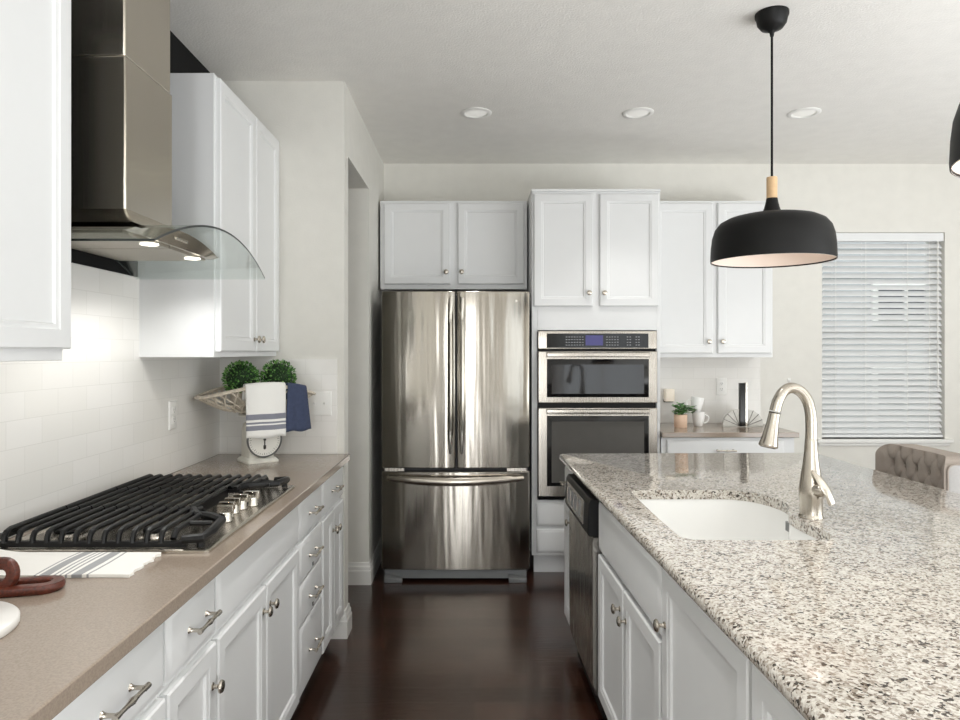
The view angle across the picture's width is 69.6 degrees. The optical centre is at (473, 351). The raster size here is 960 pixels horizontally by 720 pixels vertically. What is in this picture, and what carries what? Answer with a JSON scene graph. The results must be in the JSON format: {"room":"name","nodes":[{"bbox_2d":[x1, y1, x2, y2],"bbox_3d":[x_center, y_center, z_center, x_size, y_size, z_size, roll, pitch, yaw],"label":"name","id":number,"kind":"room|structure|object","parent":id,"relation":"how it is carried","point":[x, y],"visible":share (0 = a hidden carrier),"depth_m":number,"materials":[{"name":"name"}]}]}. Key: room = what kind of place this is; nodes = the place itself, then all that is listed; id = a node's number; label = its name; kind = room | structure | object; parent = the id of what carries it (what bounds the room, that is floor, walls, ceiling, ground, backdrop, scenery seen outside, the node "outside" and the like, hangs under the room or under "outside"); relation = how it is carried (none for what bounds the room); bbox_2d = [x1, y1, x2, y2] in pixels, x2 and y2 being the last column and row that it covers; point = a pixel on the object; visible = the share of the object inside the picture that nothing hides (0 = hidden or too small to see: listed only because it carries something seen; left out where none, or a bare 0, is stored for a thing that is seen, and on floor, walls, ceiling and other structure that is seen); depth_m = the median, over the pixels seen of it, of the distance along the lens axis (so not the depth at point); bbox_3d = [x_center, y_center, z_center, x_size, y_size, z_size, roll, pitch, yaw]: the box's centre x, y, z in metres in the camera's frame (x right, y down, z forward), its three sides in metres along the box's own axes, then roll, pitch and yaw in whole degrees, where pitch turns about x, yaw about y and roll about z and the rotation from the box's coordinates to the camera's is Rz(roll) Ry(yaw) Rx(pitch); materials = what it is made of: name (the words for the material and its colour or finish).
{"room":"kitchen","nodes":[
{"label":"kitchen","id":0,"kind":"room"},
{"bbox_2d":[71,31,209,276],"bbox_3d":[-1.330,0.037,-0.585,0.120,2.765,8.030,0,0,0],"label":"wall","id":1,"kind":"structure","parent":0,"point":[182,60],"depth_m":2.75,"materials":[{"name":"paint"}]},
{"bbox_2d":[0,0,70,361],"bbox_3d":[-1.099,-0.516,1.259,0.337,1.072,0.777,0,0,0],"label":"upper cabinet","id":2,"kind":"object","parent":1,"relation":"attached to","point":[35,35],"visible":1,"depth_m":1.52,"materials":[{"name":"white wood"}]},
{"bbox_2d":[0,263,219,540],"bbox_3d":[-1.265,0.113,1.964,0.008,0.785,2.929,0,0,0],"label":"backsplash","id":3,"kind":"structure","parent":1,"relation":"attached to","point":[92,420],"depth_m":2.31,"materials":[{"name":"white tile"}]},
{"bbox_2d":[168,400,176,429],"bbox_3d":[-1.257,0.263,2.885,0.010,0.118,0.072,0,0,0],"label":"wall outlet","id":4,"kind":"object","parent":3,"relation":"attached to","point":[172,405],"visible":1,"depth_m":2.87,"materials":[{"name":"white plastic"}]},
{"bbox_2d":[71,0,264,277],"bbox_3d":[-1.018,-0.807,2.130,0.500,1.073,0.890,0,0,0],"label":"range hood","id":5,"kind":"object","parent":1,"relation":"attached to","point":[121,98],"visible":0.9,"depth_m":1.98,"materials":[{"name":"metal"}]},
{"bbox_2d":[71,227,218,259],"bbox_3d":[-1.081,-0.347,2.130,0.372,0.044,0.600,0,0,0],"label":"hood","id":6,"kind":"object","parent":5,"relation":"attached to","point":[178,245],"depth_m":2.11,"materials":[{"name":"metal"}]},
{"bbox_2d":[138,73,278,356],"bbox_3d":[-1.099,-0.516,3.011,0.337,1.072,0.821,0,0,0],"label":"upper cabinet","id":7,"kind":"object","parent":1,"relation":"attached to","point":[225,161],"visible":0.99,"depth_m":2.62,"materials":[{"name":"white wood"}]},
{"bbox_2d":[220,81,383,609],"bbox_3d":[-1.622,0.007,4.205,1.956,2.825,1.550,0,0,0],"label":"wall","id":8,"kind":"structure","parent":0,"point":[331,168],"depth_m":3.43,"materials":[{"name":"paint"}]},
{"bbox_2d":[220,359,336,453],"bbox_3d":[-0.970,0.270,3.426,0.582,0.470,0.008,0,0,0],"label":"backsplash","id":9,"kind":"structure","parent":8,"relation":"attached to","point":[319,375],"depth_m":3.42,"materials":[{"name":"white tile"}]},
{"bbox_2d":[308,392,331,414],"bbox_3d":[-0.765,0.255,3.413,0.118,0.118,0.018,0,0,0],"label":"light switch","id":10,"kind":"object","parent":9,"relation":"attached to","point":[320,403],"visible":0.88,"depth_m":3.42,"materials":[{"name":"white plastic"}]},
{"bbox_2d":[331,603,351,638],"bbox_3d":[-1.514,1.353,3.480,1.773,0.135,0.134,0,0,0],"label":"baseboard","id":11,"kind":"structure","parent":8,"relation":"attached to","point":[343,629],"depth_m":3.42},
{"bbox_2d":[348,537,381,584],"bbox_3d":[-1.514,1.353,4.556,1.773,0.135,0.707,0,0,0],"label":"baseboard","id":12,"kind":"structure","parent":8,"relation":"attached to","point":[359,573],"depth_m":4.21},
{"bbox_2d":[290,551,606,719],"bbox_3d":[1.525,1.470,0.165,8.250,0.100,9.830,0,0,0],"label":"floor","id":13,"kind":"structure","parent":0,"point":[414,648],"depth_m":3.22,"materials":[{"name":"brown wood"}]},
{"bbox_2d":[52,623,164,719],"bbox_3d":[-0.937,0.981,0.996,0.657,0.878,0.911,0,0,0],"label":"base cabinet","id":14,"kind":"object","parent":13,"relation":"on","point":[129,690],"visible":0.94,"depth_m":1.29,"materials":[{"name":"white wood"}]},
{"bbox_2d":[0,454,349,719],"bbox_3d":[-0.943,0.522,1.965,0.652,0.033,2.930,0,0,0],"label":"countertop","id":15,"kind":"structure","parent":14,"relation":"on","point":[64,640],"depth_m":1.37,"materials":[{"name":"beige stone"}]},
{"bbox_2d":[0,601,19,638],"bbox_3d":[-0.973,0.497,1.225,0.280,0.016,0.280,0,0,0],"label":"round board","id":16,"kind":"object","parent":15,"relation":"on","point":[9,613],"visible":1,"depth_m":1.27,"materials":[{"name":"white ceramic"}]},
{"bbox_2d":[0,557,65,597],"bbox_3d":[-1.036,0.469,1.457,0.322,0.076,0.095,0,0,-4],"label":"chain","id":17,"kind":"object","parent":15,"relation":"on","point":[12,585],"visible":1,"depth_m":1.44,"materials":[{"name":"red wood"}]},
{"bbox_2d":[0,549,160,577],"bbox_3d":[-1.013,0.496,1.628,0.484,0.017,0.180,0,0,0],"label":"kitchen towel","id":18,"kind":"object","parent":15,"relation":"on","point":[65,564],"visible":0.89,"depth_m":1.63,"materials":[{"name":"fabric"}]},
{"bbox_2d":[0,474,294,552],"bbox_3d":[-0.941,0.476,2.153,0.549,0.059,0.842,0,0,0],"label":"gas cooktop","id":19,"kind":"object","parent":15,"relation":"in","point":[149,512],"visible":1,"depth_m":1.93,"materials":[{"name":"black metal"}]},
{"bbox_2d":[237,413,281,463],"bbox_3d":[-0.999,0.395,3.207,0.164,0.220,0.153,0,0,-38],"label":"kitchen scale","id":20,"kind":"object","parent":15,"relation":"on","point":[253,450],"visible":0.62,"depth_m":3.16,"materials":[{"name":"white metal"}]},
{"bbox_2d":[194,385,315,413],"bbox_3d":[-1.005,0.216,3.205,0.570,0.140,0.283,0,0,-38],"label":"wicker basket","id":21,"kind":"object","parent":20,"relation":"on","point":[200,397],"visible":0.47,"depth_m":3.06,"materials":[{"name":"beige wicker"}]},
{"bbox_2d":[221,360,260,411],"bbox_3d":[-1.069,0.152,3.169,0.177,0.239,0.175,0,0,0],"label":"boxwood ball","id":22,"kind":"object","parent":21,"relation":"on","point":[240,374],"visible":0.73,"depth_m":3.13,"materials":[{"name":"green plant"}]},
{"bbox_2d":[242,382,285,438],"bbox_3d":[-0.942,0.261,3.102,0.185,0.251,0.070,0,0,-37],"label":"dish towel","id":23,"kind":"object","parent":21,"relation":"hanging from","point":[265,401],"visible":1,"depth_m":3.08,"materials":[{"name":"fabric"}]},
{"bbox_2d":[259,359,296,404],"bbox_3d":[-0.929,0.150,3.278,0.180,0.239,0.179,0,0,0],"label":"boxwood ball","id":24,"kind":"object","parent":21,"relation":"on","point":[276,372],"visible":0.62,"depth_m":3.23,"materials":[{"name":"green plant"}]},
{"bbox_2d":[285,382,310,431],"bbox_3d":[-0.830,0.254,3.208,0.068,0.229,0.145,0,0,35],"label":"dish towel","id":25,"kind":"object","parent":21,"relation":"hanging from","point":[297,411],"visible":0.98,"depth_m":3.19,"materials":[{"name":"blue fabric"}]},
{"bbox_2d":[158,579,224,719],"bbox_3d":[-0.937,0.981,1.595,0.657,0.878,0.285,0,0,0],"label":"base cabinet","id":26,"kind":"object","parent":13,"relation":"on","point":[189,688],"visible":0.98,"depth_m":1.58,"materials":[{"name":"white wood"}]},
{"bbox_2d":[210,506,298,719],"bbox_3d":[-0.941,0.981,2.147,0.650,0.878,0.818,0,0,0],"label":"base cabinet","id":27,"kind":"object","parent":13,"relation":"on","point":[255,635],"visible":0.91,"depth_m":2.09,"materials":[{"name":"white wood"}]},
{"bbox_2d":[294,486,323,698],"bbox_3d":[-0.937,0.981,2.752,0.657,0.878,0.389,0,0,0],"label":"base cabinet","id":28,"kind":"object","parent":13,"relation":"on","point":[309,544],"visible":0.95,"depth_m":2.72,"materials":[{"name":"white wood"}]},
{"bbox_2d":[318,467,343,653],"bbox_3d":[-0.937,0.981,3.183,0.657,0.878,0.472,0,0,0],"label":"base cabinet","id":29,"kind":"object","parent":13,"relation":"on","point":[331,519],"visible":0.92,"depth_m":3.14,"materials":[{"name":"white wood"}]},
{"bbox_2d":[382,291,529,582],"bbox_3d":[-0.114,0.522,4.537,0.916,1.795,0.725,0,0,0],"label":"refrigerator","id":30,"kind":"object","parent":13,"relation":"on","point":[456,368],"visible":1,"depth_m":4.25,"materials":[{"name":"metal"}]},
{"bbox_2d":[559,466,572,624],"bbox_3d":[0.732,0.981,3.306,0.636,0.878,0.255,0,0,-1],"label":"base cabinet","id":31,"kind":"object","parent":13,"relation":"on","point":[567,471],"visible":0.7,"depth_m":3.36,"materials":[{"name":"white wood"}]},
{"bbox_2d":[565,474,607,719],"bbox_3d":[0.726,0.989,2.895,0.607,0.862,0.552,0,0,-1],"label":"dishwasher","id":32,"kind":"object","parent":13,"relation":"on","point":[583,506],"visible":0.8,"depth_m":2.76,"materials":[{"name":"metal"}]},
{"bbox_2d":[526,189,660,571],"bbox_3d":[0.773,0.194,4.630,0.817,2.452,0.598,0,0,0],"label":"tall cabinet","id":33,"kind":"object","parent":13,"relation":"on","point":[593,255],"visible":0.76,"depth_m":4.37,"materials":[{"name":"white wood"}]},
{"bbox_2d":[537,331,656,499],"bbox_3d":[0.780,0.400,4.604,0.752,1.069,0.571,0,0,0],"label":"wall oven","id":34,"kind":"object","parent":33,"relation":"in","point":[597,390],"visible":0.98,"depth_m":4.34,"materials":[{"name":"metal"}]},
{"bbox_2d":[598,501,662,719],"bbox_3d":[0.761,0.980,2.208,0.630,0.880,0.812,0,0,-1],"label":"base cabinet","id":35,"kind":"object","parent":13,"relation":"on","point":[629,578],"visible":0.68,"depth_m":2.15,"materials":[{"name":"white wood"}]},
{"bbox_2d":[653,569,752,719],"bbox_3d":[0.776,0.981,1.529,0.629,0.878,0.543,0,0,-1],"label":"base cabinet","id":36,"kind":"object","parent":13,"relation":"on","point":[706,676],"visible":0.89,"depth_m":1.54,"materials":[{"name":"white wood"}]},
{"bbox_2d":[660,437,793,452],"bbox_3d":[1.607,0.981,4.621,0.844,0.878,0.614,0,0,0],"label":"base cabinet","id":37,"kind":"object","parent":13,"relation":"on","point":[667,445],"visible":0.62,"depth_m":4.35,"materials":[{"name":"white wood"}]},
{"bbox_2d":[660,423,798,437],"bbox_3d":[1.614,0.522,4.632,0.862,0.032,0.594,0,0,0],"label":"countertop","id":38,"kind":"structure","parent":37,"relation":"on","point":[667,430],"depth_m":4.35,"materials":[{"name":"beige stone"}]},
{"bbox_2d":[671,402,696,427],"bbox_3d":[1.411,0.422,4.633,0.191,0.166,0.147,0,0,-28],"label":"potted plant","id":39,"kind":"object","parent":38,"relation":"on","point":[680,419],"visible":1,"depth_m":4.59,"materials":[{"name":"green plant"}]},
{"bbox_2d":[692,411,708,426],"bbox_3d":[1.536,0.457,4.698,0.085,0.098,0.104,0,0,-44],"label":"mug","id":40,"kind":"object","parent":38,"relation":"on","point":[698,417],"visible":0.97,"depth_m":4.67,"materials":[{"name":"white ceramic"}]},
{"bbox_2d":[686,396,703,411],"bbox_3d":[1.516,0.356,4.701,0.109,0.107,0.085,0,0,-20],"label":"mug","id":41,"kind":"object","parent":40,"relation":"on","point":[698,402],"visible":0.75,"depth_m":4.67,"materials":[{"name":"white ceramic"}]},
{"bbox_2d":[722,382,763,426],"bbox_3d":[1.822,0.356,4.683,0.276,0.300,0.048,0,0,0],"label":"fan ornament","id":42,"kind":"object","parent":38,"relation":"on","point":[742,417],"visible":1,"depth_m":4.67,"materials":[{"name":"white paper"}]},
{"bbox_2d":[752,664,805,719],"bbox_3d":[0.790,0.981,0.931,0.629,0.878,0.648,0,0,-1],"label":"base cabinet","id":43,"kind":"object","parent":13,"relation":"on","point":[768,703],"visible":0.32,"depth_m":1.18,"materials":[{"name":"white wood"}]},
{"bbox_2d":[559,453,959,719],"bbox_3d":[1.106,0.523,2.030,1.297,0.034,2.872,0,0,-1],"label":"countertop","id":44,"kind":"structure","parent":43,"relation":"on","point":[860,620],"depth_m":1.58,"materials":[{"name":"beige stone"}]},
{"bbox_2d":[638,499,816,539],"bbox_3d":[0.803,0.640,2.194,0.527,0.200,0.712,0,0,-1],"label":"sink","id":45,"kind":"object","parent":44,"relation":"in","point":[698,519],"visible":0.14,"depth_m":2.53,"materials":[{"name":"white ceramic"}]},
{"bbox_2d":[759,383,835,519],"bbox_3d":[0.977,0.300,2.100,0.206,0.412,0.103,0,0,0],"label":"faucet","id":46,"kind":"object","parent":44,"relation":"on","point":[813,489],"visible":1,"depth_m":2.10,"materials":[{"name":"silver metal"}]},
{"bbox_2d":[875,444,959,493],"bbox_3d":[1.835,0.929,3.096,0.531,0.982,0.497,0,0,0],"label":"counter stool","id":47,"kind":"object","parent":13,"relation":"on","point":[934,467],"visible":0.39,"depth_m":3.07,"materials":[{"name":"beige fabric"}]},
{"bbox_2d":[170,0,959,163],"bbox_3d":[1.525,-1.395,0.165,8.250,0.100,9.830,0,0,0],"label":"ceiling","id":48,"kind":"structure","parent":0,"point":[557,79],"depth_m":3.32,"materials":[{"name":"paint"}]},
{"bbox_2d":[460,107,491,118],"bbox_3d":[0.011,-1.341,3.880,0.176,0.008,0.176,0,0,0],"label":"recessed light","id":49,"kind":"object","parent":48,"relation":"in","point":[474,112],"visible":1,"depth_m":3.87,"materials":[{"name":"white plastic"}]},
{"bbox_2d":[622,107,653,118],"bbox_3d":[0.922,-1.341,3.880,0.176,0.008,0.176,0,0,0],"label":"recessed light","id":50,"kind":"object","parent":48,"relation":"in","point":[639,112],"visible":1,"depth_m":3.87,"materials":[{"name":"white plastic"}]},
{"bbox_2d":[710,5,837,267],"bbox_3d":[1.183,-0.852,2.740,0.464,0.986,0.464,0,0,0],"label":"pendant lamp","id":51,"kind":"object","parent":48,"relation":"hanging from","point":[772,237],"visible":1,"depth_m":2.61,"materials":[{"name":"black metal"}]},
{"bbox_2d":[787,107,820,118],"bbox_3d":[1.856,-1.341,3.880,0.176,0.008,0.176,0,0,0],"label":"recessed light","id":52,"kind":"object","parent":48,"relation":"in","point":[808,112],"visible":1,"depth_m":3.87,"materials":[{"name":"white plastic"}]},
{"bbox_2d":[949,103,959,177],"bbox_3d":[1.183,-0.862,1.310,0.464,0.966,0.464,0,0,0],"label":"pendant lamp","id":53,"kind":"object","parent":48,"relation":"hanging from","point":[954,153],"visible":1,"depth_m":1.39,"materials":[{"name":"black metal"}]},
{"bbox_2d":[384,164,959,469],"bbox_3d":[1.450,0.037,5.000,8.100,2.765,0.140,0,0,0],"label":"wall","id":54,"kind":"structure","parent":0,"point":[856,198],"depth_m":4.93,"materials":[{"name":"paint"}]},
{"bbox_2d":[380,201,526,292],"bbox_3d":[-0.136,-0.716,4.750,0.983,0.592,0.357,0,0,0],"label":"upper cabinet","id":55,"kind":"object","parent":54,"relation":"attached to","point":[455,246],"visible":0.98,"depth_m":4.61,"materials":[{"name":"white wood"}]},
{"bbox_2d":[660,357,759,422],"bbox_3d":[1.613,0.271,4.926,0.858,0.469,0.008,0,0,0],"label":"backsplash","id":56,"kind":"structure","parent":54,"relation":"attached to","point":[689,377],"depth_m":4.92,"materials":[{"name":"white tile"}]},
{"bbox_2d":[663,389,674,401],"bbox_3d":[1.384,0.309,4.894,0.068,0.095,0.056,0,0,0],"label":"night light","id":57,"kind":"object","parent":56,"relation":"attached to","point":[669,394],"visible":1,"depth_m":4.87,"materials":[{"name":"plastic"}]},
{"bbox_2d":[716,378,726,394],"bbox_3d":[1.764,0.245,4.917,0.075,0.122,0.010,0,0,0],"label":"wall outlet","id":58,"kind":"object","parent":56,"relation":"attached to","point":[721,383],"visible":1,"depth_m":4.92,"materials":[{"name":"white plastic"}]},
{"bbox_2d":[660,201,772,356],"bbox_3d":[1.592,-0.488,4.750,0.815,1.048,0.357,0,0,0],"label":"upper cabinet","id":59,"kind":"object","parent":54,"relation":"attached to","point":[707,310],"visible":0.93,"depth_m":4.61,"materials":[{"name":"white wood"}]},
{"bbox_2d":[817,242,953,445],"bbox_3d":[2.925,-0.092,4.982,0.968,1.525,0.165,0,0,0],"label":"window","id":60,"kind":"structure","parent":54,"relation":"in","point":[866,441],"depth_m":4.92,"materials":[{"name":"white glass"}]},
{"bbox_2d":[822,233,943,436],"bbox_3d":[2.925,-0.120,4.961,0.870,1.465,0.070,0,0,0],"label":"window blind","id":61,"kind":"object","parent":60,"relation":"attached to","point":[865,393],"visible":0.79,"depth_m":4.96,"materials":[{"name":"white plastic"}]},
{"label":"outside","id":62,"kind":"structure","parent":0,"visible":0},
{"bbox_3d":[3.500,1.490,12.565,13.000,0.100,14.870,0,0,0],"label":"ground","id":63,"kind":"structure","parent":62,"visible":0},
{"bbox_2d":[823,242,923,350],"bbox_3d":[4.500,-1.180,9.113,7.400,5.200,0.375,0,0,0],"label":"house","id":64,"kind":"structure","parent":63,"relation":"on","point":[837,242],"depth_m":8.98,"materials":[{"name":"grey"}]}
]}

